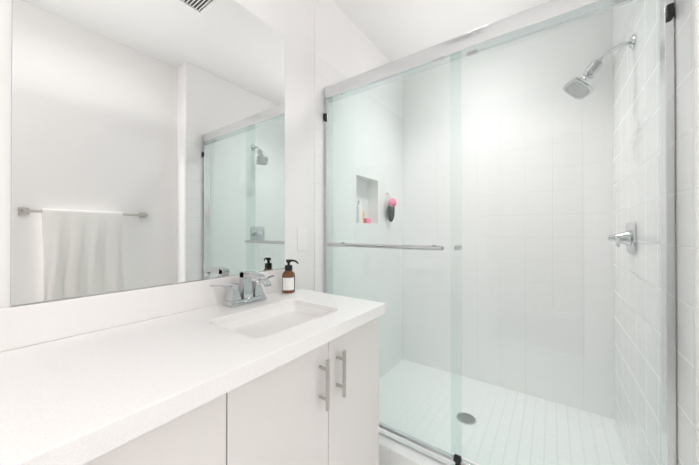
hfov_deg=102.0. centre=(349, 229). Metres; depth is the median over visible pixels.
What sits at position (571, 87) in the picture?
shower head
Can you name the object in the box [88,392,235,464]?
base cabinet
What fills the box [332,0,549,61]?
ceiling
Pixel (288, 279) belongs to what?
soap dispenser bottle
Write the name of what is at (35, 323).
backsplash
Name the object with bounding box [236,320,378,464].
base cabinet
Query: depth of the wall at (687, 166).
1.04 m
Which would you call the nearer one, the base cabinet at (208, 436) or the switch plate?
the base cabinet at (208, 436)
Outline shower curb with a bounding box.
[379,434,443,464]
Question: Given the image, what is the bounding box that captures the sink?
[220,304,327,339]
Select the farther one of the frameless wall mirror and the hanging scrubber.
the hanging scrubber
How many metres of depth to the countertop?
0.57 m
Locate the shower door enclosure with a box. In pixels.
[323,0,676,464]
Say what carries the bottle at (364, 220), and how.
in the wall at (345, 47)
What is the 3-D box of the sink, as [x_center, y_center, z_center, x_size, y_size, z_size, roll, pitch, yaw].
[-0.239,0.387,0.951,0.320,0.162,0.416,0,0,36]
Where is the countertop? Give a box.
[0,288,385,464]
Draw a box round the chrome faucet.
[210,271,273,307]
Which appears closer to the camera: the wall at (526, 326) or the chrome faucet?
the chrome faucet
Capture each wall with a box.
[0,0,402,378]
[403,8,613,418]
[612,0,698,464]
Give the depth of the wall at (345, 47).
1.68 m
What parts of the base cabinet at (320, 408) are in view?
door, handle, handle, door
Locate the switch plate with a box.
[297,228,307,250]
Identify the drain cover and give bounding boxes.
[457,412,475,424]
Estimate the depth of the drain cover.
1.66 m
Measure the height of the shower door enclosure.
1.820 m
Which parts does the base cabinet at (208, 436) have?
door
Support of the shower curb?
on the floor
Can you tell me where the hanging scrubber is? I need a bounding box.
[386,192,396,221]
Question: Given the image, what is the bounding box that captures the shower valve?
[608,222,636,254]
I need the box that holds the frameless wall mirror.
[10,0,284,305]
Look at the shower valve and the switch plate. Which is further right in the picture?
the shower valve
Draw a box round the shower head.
[563,34,635,98]
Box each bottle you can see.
[282,259,298,292]
[356,201,370,222]
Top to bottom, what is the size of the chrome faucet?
0.124 m
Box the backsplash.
[0,268,293,351]
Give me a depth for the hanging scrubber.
2.17 m
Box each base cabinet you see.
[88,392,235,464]
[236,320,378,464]

